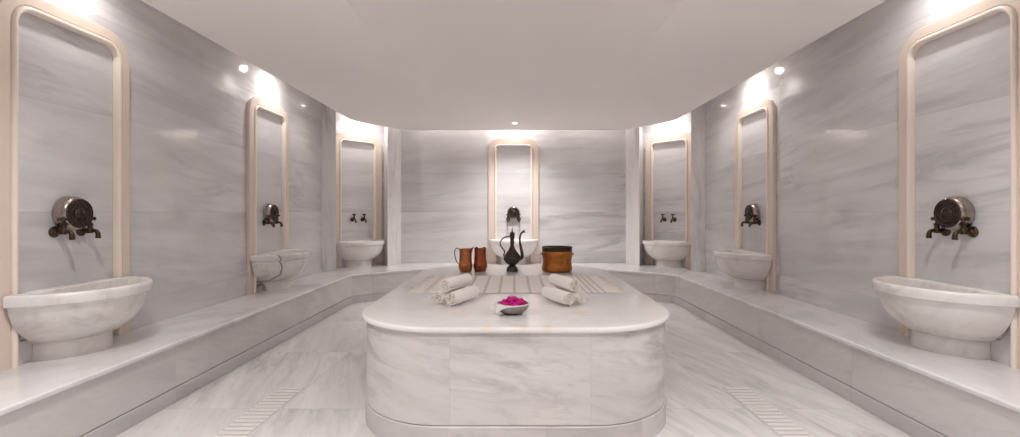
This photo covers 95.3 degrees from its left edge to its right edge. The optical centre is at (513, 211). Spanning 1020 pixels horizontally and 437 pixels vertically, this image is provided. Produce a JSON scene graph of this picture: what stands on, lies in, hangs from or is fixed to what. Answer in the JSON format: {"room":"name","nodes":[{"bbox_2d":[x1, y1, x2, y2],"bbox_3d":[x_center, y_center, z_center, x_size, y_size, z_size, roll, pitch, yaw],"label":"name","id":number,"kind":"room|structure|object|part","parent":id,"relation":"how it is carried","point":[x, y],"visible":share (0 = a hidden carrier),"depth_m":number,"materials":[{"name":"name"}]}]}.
{"room":"spa","nodes":[
{"label":"spa","id":0,"kind":"room"},
{"bbox_2d":[19,0,321,364],"bbox_3d":[-2.510,-0.175,2.720,0.160,2.550,6.340,0,0,0],"label":"wall","id":1,"kind":"structure","parent":0,"point":[189,94],"depth_m":3.19,"materials":[{"name":"stone"}]},
{"bbox_2d":[48,217,75,239],"bbox_3d":[-2.374,0.085,2.458,0.110,0.124,0.060,0,0,0],"label":"tap","id":2,"kind":"object","parent":1,"relation":"attached to","point":[54,231],"visible":1,"depth_m":2.45,"materials":[{"name":"gold metal"}]},
{"bbox_3d":[-2.378,0.037,2.458,0.048,0.028,0.048,0,0,16],"label":"handle","id":3,"kind":"part","parent":2,"relation":"part of","materials":[{"name":"gold metal"}]},
{"bbox_3d":[-2.345,0.120,2.458,0.052,0.054,0.027,0,0,0],"label":"spout","id":4,"kind":"part","parent":2,"relation":"part of","materials":[{"name":"gold metal"}]},
{"bbox_2d":[0,0,128,371],"bbox_3d":[-2.409,-0.168,2.535,0.041,1.835,0.750,0,0,0],"label":"wall frame","id":5,"kind":"object","parent":1,"relation":"attached to","point":[10,10],"visible":1,"depth_m":2.24,"materials":[{"name":"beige stone"}]},
{"bbox_2d":[52,196,93,230],"bbox_3d":[-2.385,0.008,2.535,0.085,0.188,0.188,0,0,0],"label":"bowl","id":6,"kind":"object","parent":1,"relation":"attached to","point":[80,211],"visible":0.96,"depth_m":2.50,"materials":[{"name":"metal"}]},
{"bbox_2d":[76,217,100,237],"bbox_3d":[-2.374,0.085,2.612,0.110,0.124,0.060,0,0,0],"label":"tap","id":7,"kind":"object","parent":1,"relation":"attached to","point":[89,229],"visible":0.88,"depth_m":2.60,"materials":[{"name":"gold metal"}]},
{"bbox_3d":[-2.345,0.120,2.612,0.052,0.054,0.027,0,0,0],"label":"spout","id":8,"kind":"part","parent":7,"relation":"part of","materials":[{"name":"gold metal"}]},
{"bbox_2d":[246,97,288,293],"bbox_3d":[-2.409,-0.168,4.600,0.041,1.835,0.740,0,0,0],"label":"wall frame","id":9,"kind":"object","parent":1,"relation":"attached to","point":[254,103],"visible":0.99,"depth_m":4.31,"materials":[{"name":"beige stone"}]},
{"bbox_2d":[262,215,274,226],"bbox_3d":[-2.374,0.085,4.523,0.110,0.124,0.060,0,0,0],"label":"tap","id":10,"kind":"object","parent":1,"relation":"attached to","point":[264,222],"visible":1,"depth_m":4.51,"materials":[{"name":"gold metal"}]},
{"bbox_2d":[263,203,278,221],"bbox_3d":[-2.385,0.008,4.600,0.085,0.188,0.188,0,0,0],"label":"bowl","id":11,"kind":"object","parent":1,"relation":"attached to","point":[269,209],"visible":0.95,"depth_m":4.55,"materials":[{"name":"metal"}]},
{"bbox_2d":[271,215,282,226],"bbox_3d":[-2.374,0.085,4.677,0.110,0.124,0.060,0,0,0],"label":"tap","id":12,"kind":"object","parent":1,"relation":"attached to","point":[276,221],"visible":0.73,"depth_m":4.67,"materials":[{"name":"gold metal"}]},
{"bbox_2d":[322,104,335,270],"bbox_3d":[-2.435,-0.175,6.017,0.370,2.550,0.254,0,0,0],"label":"trim","id":13,"kind":"structure","parent":1,"relation":"attached to","point":[328,114],"depth_m":5.89,"materials":[{"name":"stone"}]},
{"bbox_2d":[336,111,383,266],"bbox_3d":[-2.215,-0.175,6.500,0.120,2.550,0.840,0,0,41],"label":"wall","id":14,"kind":"structure","parent":0,"point":[357,158],"depth_m":6.47,"materials":[{"name":"stone"}]},
{"bbox_2d":[350,214,356,222],"bbox_3d":[-2.179,0.085,6.365,0.110,0.124,0.060,0,0,41],"label":"tap","id":15,"kind":"object","parent":14,"relation":"attached to","point":[352,219],"visible":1,"depth_m":6.36,"materials":[{"name":"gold metal"}]},
{"bbox_2d":[336,132,381,267],"bbox_3d":[-2.154,-0.168,6.446,0.041,1.835,0.740,0,0,41],"label":"wall frame","id":16,"kind":"object","parent":14,"relation":"attached to","point":[341,136],"visible":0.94,"depth_m":6.59,"materials":[{"name":"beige stone"}]},
{"bbox_2d":[360,214,366,222],"bbox_3d":[-2.077,0.085,6.481,0.110,0.124,0.060,0,0,41],"label":"tap","id":17,"kind":"object","parent":14,"relation":"attached to","point":[362,219],"visible":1,"depth_m":6.47,"materials":[{"name":"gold metal"}]},
{"bbox_2d":[384,127,400,265],"bbox_3d":[-1.771,-0.175,6.750,0.243,2.550,0.500,0,0,0],"label":"trim","id":18,"kind":"structure","parent":14,"relation":"attached to","point":[392,136],"depth_m":6.64,"materials":[{"name":"stone"}]},
{"bbox_2d":[141,0,885,129],"bbox_3d":[0.000,-1.360,3.300,5.400,0.380,7.500,0,0,0],"label":"ceiling","id":19,"kind":"structure","parent":0,"point":[397,64],"depth_m":3.59,"materials":[{"name":"paint"}]},
{"bbox_2d":[115,301,911,436],"bbox_3d":[0.000,1.150,3.300,5.400,0.100,7.500,0,0,0],"label":"floor","id":20,"kind":"structure","parent":0,"point":[328,358],"depth_m":2.80,"materials":[{"name":"stone"}]},
{"bbox_2d":[213,388,304,436],"bbox_3d":[-1.385,1.097,2.440,0.170,0.006,0.920,0,0,0],"label":"floor drain","id":21,"kind":"object","parent":20,"relation":"on","point":[251,420],"visible":1,"depth_m":2.52,"materials":[{"name":"stone"}]},
{"bbox_2d":[0,263,1019,436],"bbox_3d":[0.000,0.925,3.639,4.886,0.350,6.378,0,0,0],"label":"bench","id":22,"kind":"object","parent":20,"relation":"on","point":[148,369],"visible":0.77,"depth_m":2.72,"materials":[{"name":"white stone"}]},
{"bbox_2d":[3,276,152,360],"bbox_3d":[-2.246,0.573,2.535,0.364,0.354,0.728,0,0,0],"label":"basin","id":23,"kind":"object","parent":22,"relation":"on","point":[71,320],"visible":1,"depth_m":2.36,"materials":[{"name":"white stone"}]},
{"bbox_2d":[250,249,310,290],"bbox_3d":[-2.231,0.573,4.600,0.394,0.354,0.786,0,0,0],"label":"basin","id":24,"kind":"object","parent":22,"relation":"on","point":[273,270],"visible":1,"depth_m":4.40,"materials":[{"name":"white stone"}]},
{"bbox_2d":[336,240,384,267],"bbox_3d":[-2.032,0.573,6.338,0.364,0.354,0.728,0,0,41],"label":"basin","id":25,"kind":"object","parent":22,"relation":"on","point":[360,253],"visible":0.99,"depth_m":6.22,"materials":[{"name":"white stone"}]},
{"bbox_2d":[489,239,537,264],"bbox_3d":[0.000,0.573,6.646,0.728,0.354,0.364,0,0,0],"label":"basin","id":26,"kind":"object","parent":22,"relation":"on","point":[528,245],"visible":0.78,"depth_m":6.58,"materials":[{"name":"white stone"}]},
{"bbox_2d":[642,240,690,267],"bbox_3d":[2.032,0.573,6.338,0.364,0.354,0.728,0,0,-41],"label":"basin","id":27,"kind":"object","parent":22,"relation":"on","point":[666,253],"visible":0.99,"depth_m":6.22,"materials":[{"name":"white stone"}]},
{"bbox_2d":[713,248,771,289],"bbox_3d":[2.231,0.573,4.670,0.394,0.354,0.786,0,0,0],"label":"basin","id":28,"kind":"object","parent":22,"relation":"on","point":[748,269],"visible":0.98,"depth_m":4.47,"materials":[{"name":"white stone"}]},
{"bbox_2d":[872,275,1019,359],"bbox_3d":[2.246,0.573,2.555,0.364,0.354,0.728,0,0,0],"label":"basin","id":29,"kind":"object","parent":22,"relation":"on","point":[945,318],"visible":1,"depth_m":2.38,"materials":[{"name":"white stone"}]},
{"bbox_2d":[361,265,669,436],"bbox_3d":[0.012,0.815,3.393,1.684,0.570,2.535,0,0,0],"label":"platform","id":30,"kind":"object","parent":20,"relation":"on","point":[595,367],"visible":0.86,"depth_m":2.16,"materials":[{"name":"stone"}]},
{"bbox_2d":[430,286,465,302],"bbox_3d":[-0.379,0.485,2.768,0.079,0.073,0.298,0,0,25],"label":"rolled towel","id":31,"kind":"object","parent":30,"relation":"on","point":[439,296],"visible":0.52,"depth_m":2.65,"materials":[{"name":"beige fabric"}]},
{"bbox_2d":[438,273,471,292],"bbox_3d":[-0.340,0.419,2.763,0.074,0.078,0.297,0,0,22],"label":"rolled towel","id":32,"kind":"object","parent":31,"relation":"on","point":[451,283],"visible":1,"depth_m":2.70,"materials":[{"name":"beige fabric"}]},
{"bbox_2d":[445,285,479,305],"bbox_3d":[-0.295,0.486,2.722,0.076,0.081,0.297,0,0,23],"label":"rolled towel","id":33,"kind":"object","parent":30,"relation":"on","point":[464,294],"visible":1,"depth_m":2.66,"materials":[{"name":"beige fabric"}]},
{"bbox_2d":[454,246,473,271],"bbox_3d":[-0.434,0.417,4.134,0.150,0.223,0.126,0,0,29],"label":"jug","id":34,"kind":"object","parent":30,"relation":"on","point":[465,257],"visible":1,"depth_m":4.08,"materials":[{"name":"metal"}]},
{"bbox_2d":[473,247,486,271],"bbox_3d":[-0.299,0.417,4.168,0.132,0.223,0.141,0,0,8],"label":"jug","id":35,"kind":"object","parent":30,"relation":"on","point":[480,262],"visible":1,"depth_m":4.11,"materials":[{"name":"metal"}]},
{"bbox_2d":[493,300,529,314],"bbox_3d":[-0.008,0.497,2.430,0.194,0.063,0.186,0,0,0],"label":"bowl","id":36,"kind":"object","parent":30,"relation":"on","point":[508,310],"visible":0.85,"depth_m":2.36,"materials":[{"name":"white ceramic"}]},
{"bbox_2d":[500,296,525,305],"bbox_3d":[-0.004,0.468,2.434,0.143,0.061,0.154,0,0,0],"label":"flower petals","id":37,"kind":"object","parent":36,"relation":"on","point":[514,300],"visible":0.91,"depth_m":2.40,"materials":[{"name":"pink plant"}]},
{"bbox_2d":[500,228,524,271],"bbox_3d":[-0.005,0.333,4.170,0.179,0.392,0.166,0,0,42],"label":"ewer","id":38,"kind":"object","parent":30,"relation":"on","point":[512,257],"visible":1,"depth_m":4.14,"materials":[{"name":"black metal"}]},
{"bbox_3d":[-0.076,0.306,4.170,0.097,0.191,0.012,0,0,0],"label":"handle","id":39,"kind":"part","parent":38,"relation":"part of","materials":[{"name":"metal"}]},
{"bbox_3d":[0.075,0.299,4.170,0.065,0.281,0.040,0,0,0],"label":"spout","id":40,"kind":"part","parent":38,"relation":"part of","materials":[{"name":"metal"}]},
{"bbox_2d":[408,275,624,292],"bbox_3d":[0.018,0.526,3.433,1.423,0.008,0.822,0,0,0],"label":"striped cloth","id":41,"kind":"object","parent":30,"relation":"on","point":[490,283],"visible":0.66,"depth_m":3.36,"materials":[{"name":"white fabric"}]},
{"bbox_2d":[540,246,573,272],"bbox_3d":[0.389,0.419,4.160,0.282,0.219,0.282,0,0,-31],"label":"copper pot","id":42,"kind":"object","parent":30,"relation":"on","point":[556,259],"visible":1,"depth_m":4.05,"materials":[{"name":"orange metal"}]},
{"bbox_2d":[541,286,576,305],"bbox_3d":[0.257,0.484,2.721,0.078,0.074,0.298,0,0,-24],"label":"rolled towel","id":43,"kind":"object","parent":30,"relation":"on","point":[558,295],"visible":1,"depth_m":2.66,"materials":[{"name":"beige fabric"}]},
{"bbox_2d":[554,286,588,303],"bbox_3d":[0.336,0.484,2.764,0.078,0.077,0.298,0,0,-24],"label":"rolled towel","id":44,"kind":"object","parent":30,"relation":"on","point":[581,296],"visible":0.51,"depth_m":2.65,"materials":[{"name":"beige fabric"}]},
{"bbox_2d":[548,274,580,291],"bbox_3d":[0.301,0.417,2.763,0.078,0.074,0.298,0,0,-21],"label":"rolled towel","id":45,"kind":"object","parent":44,"relation":"on","point":[567,283],"visible":1,"depth_m":2.69,"materials":[{"name":"beige fabric"}]},
{"bbox_2d":[722,388,813,436],"bbox_3d":[1.385,1.097,2.440,0.170,0.006,0.920,0,0,0],"label":"floor drain","id":46,"kind":"object","parent":20,"relation":"on","point":[775,420],"visible":1,"depth_m":2.52,"materials":[{"name":"stone"}]},
{"bbox_2d":[401,130,625,262],"bbox_3d":[0.000,-0.175,6.905,3.300,2.550,0.150,0,0,0],"label":"wall","id":47,"kind":"structure","parent":0,"point":[444,173],"depth_m":6.83,"materials":[{"name":"stone"}]},
{"bbox_2d":[507,206,519,218],"bbox_3d":[0.000,0.008,6.785,0.188,0.188,0.085,0,0,0],"label":"bowl","id":48,"kind":"object","parent":47,"relation":"attached to","point":[513,211],"visible":1,"depth_m":6.76,"materials":[{"name":"metal"}]},
{"bbox_2d":[488,138,538,262],"bbox_3d":[0.000,-0.168,6.809,0.740,1.835,0.041,0,0,0],"label":"wall frame","id":49,"kind":"object","parent":47,"relation":"attached to","point":[495,143],"visible":1,"depth_m":6.80,"materials":[{"name":"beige stone"}]},
{"bbox_2d":[643,111,690,266],"bbox_3d":[2.215,-0.175,6.500,0.120,2.550,0.840,0,0,-41],"label":"wall","id":50,"kind":"structure","parent":0,"point":[669,158],"depth_m":6.47,"materials":[{"name":"stone"}]},
{"bbox_2d":[626,127,642,265],"bbox_3d":[1.771,-0.175,6.750,0.243,2.550,0.500,0,0,0],"label":"trim","id":51,"kind":"structure","parent":50,"relation":"attached to","point":[634,136],"depth_m":6.64,"materials":[{"name":"stone"}]},
{"bbox_2d":[660,214,666,222],"bbox_3d":[2.077,0.085,6.481,0.110,0.124,0.060,0,0,-41],"label":"tap","id":52,"kind":"object","parent":50,"relation":"attached to","point":[664,219],"visible":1,"depth_m":6.47,"materials":[{"name":"gold metal"}]},
{"bbox_2d":[645,132,690,267],"bbox_3d":[2.154,-0.168,6.446,0.041,1.835,0.740,0,0,-41],"label":"wall frame","id":53,"kind":"object","parent":50,"relation":"attached to","point":[679,136],"visible":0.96,"depth_m":6.59,"materials":[{"name":"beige stone"}]},
{"bbox_2d":[670,214,676,222],"bbox_3d":[2.179,0.085,6.365,0.110,0.124,0.060,0,0,-41],"label":"tap","id":54,"kind":"object","parent":50,"relation":"attached to","point":[674,219],"visible":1,"depth_m":6.36,"materials":[{"name":"gold metal"}]},
{"bbox_2d":[705,0,1009,365],"bbox_3d":[2.510,-0.175,2.720,0.160,2.550,6.340,0,0,0],"label":"wall","id":55,"kind":"structure","parent":0,"point":[835,98],"depth_m":3.17,"materials":[{"name":"stone"}]},
{"bbox_2d":[691,104,704,270],"bbox_3d":[2.435,-0.175,6.017,0.370,2.550,0.254,0,0,0],"label":"trim","id":56,"kind":"structure","parent":55,"relation":"attached to","point":[698,114],"depth_m":5.89,"materials":[{"name":"stone"}]},
{"bbox_2d":[741,215,751,225],"bbox_3d":[2.374,0.085,4.747,0.110,0.124,0.060,0,0,0],"label":"tap","id":57,"kind":"object","parent":55,"relation":"attached to","point":[746,221],"visible":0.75,"depth_m":4.74,"materials":[{"name":"gold metal"}]},
{"bbox_2d":[745,203,759,221],"bbox_3d":[2.385,0.008,4.670,0.085,0.188,0.188,0,0,0],"label":"bowl","id":58,"kind":"object","parent":55,"relation":"attached to","point":[751,209],"visible":0.97,"depth_m":4.62,"materials":[{"name":"metal"}]},
{"bbox_2d":[748,215,760,226],"bbox_3d":[2.374,0.085,4.593,0.110,0.124,0.060,0,0,0],"label":"tap","id":59,"kind":"object","parent":55,"relation":"attached to","point":[754,221],"visible":1,"depth_m":4.58,"materials":[{"name":"gold metal"}]},
{"bbox_2d":[735,99,775,292],"bbox_3d":[2.409,-0.168,4.670,0.041,1.835,0.740,0,0,0],"label":"wall frame","id":60,"kind":"object","parent":55,"relation":"attached to","point":[768,105],"visible":0.98,"depth_m":4.38,"materials":[{"name":"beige stone"}]},
{"bbox_2d":[926,217,950,237],"bbox_3d":[2.374,0.085,2.612,0.110,0.124,0.060,0,0,0],"label":"tap","id":61,"kind":"object","parent":55,"relation":"attached to","point":[936,229],"visible":0.85,"depth_m":2.60,"materials":[{"name":"gold metal"}]},
{"bbox_3d":[2.345,0.120,2.612,0.052,0.054,0.027,0,0,0],"label":"spout","id":62,"kind":"part","parent":61,"relation":"part of","materials":[{"name":"gold metal"}]},
{"bbox_2d":[933,196,974,230],"bbox_3d":[2.385,0.008,2.535,0.085,0.188,0.188,0,0,0],"label":"bowl","id":63,"kind":"object","parent":55,"relation":"attached to","point":[948,211],"visible":0.96,"depth_m":2.50,"materials":[{"name":"metal"}]},
{"bbox_2d":[899,0,1019,369],"bbox_3d":[2.409,-0.168,2.527,0.041,1.835,0.750,0,0,0],"label":"wall frame","id":64,"kind":"object","parent":55,"relation":"attached to","point":[984,9],"visible":0.99,"depth_m":2.55,"materials":[{"name":"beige stone"}]},
{"bbox_2d":[951,217,978,239],"bbox_3d":[2.374,0.085,2.458,0.110,0.124,0.060,0,0,0],"label":"tap","id":65,"kind":"object","parent":55,"relation":"attached to","point":[972,231],"visible":1,"depth_m":2.45,"materials":[{"name":"gold metal"}]},
{"bbox_3d":[2.345,0.120,2.458,0.052,0.054,0.027,0,0,0],"label":"spout","id":66,"kind":"part","parent":65,"relation":"part of","materials":[{"name":"gold metal"}]},
{"bbox_3d":[2.378,0.037,2.458,0.048,0.028,0.048,0,0,16],"label":"handle","id":67,"kind":"part","parent":65,"relation":"part of","materials":[{"name":"gold metal"}]}
]}

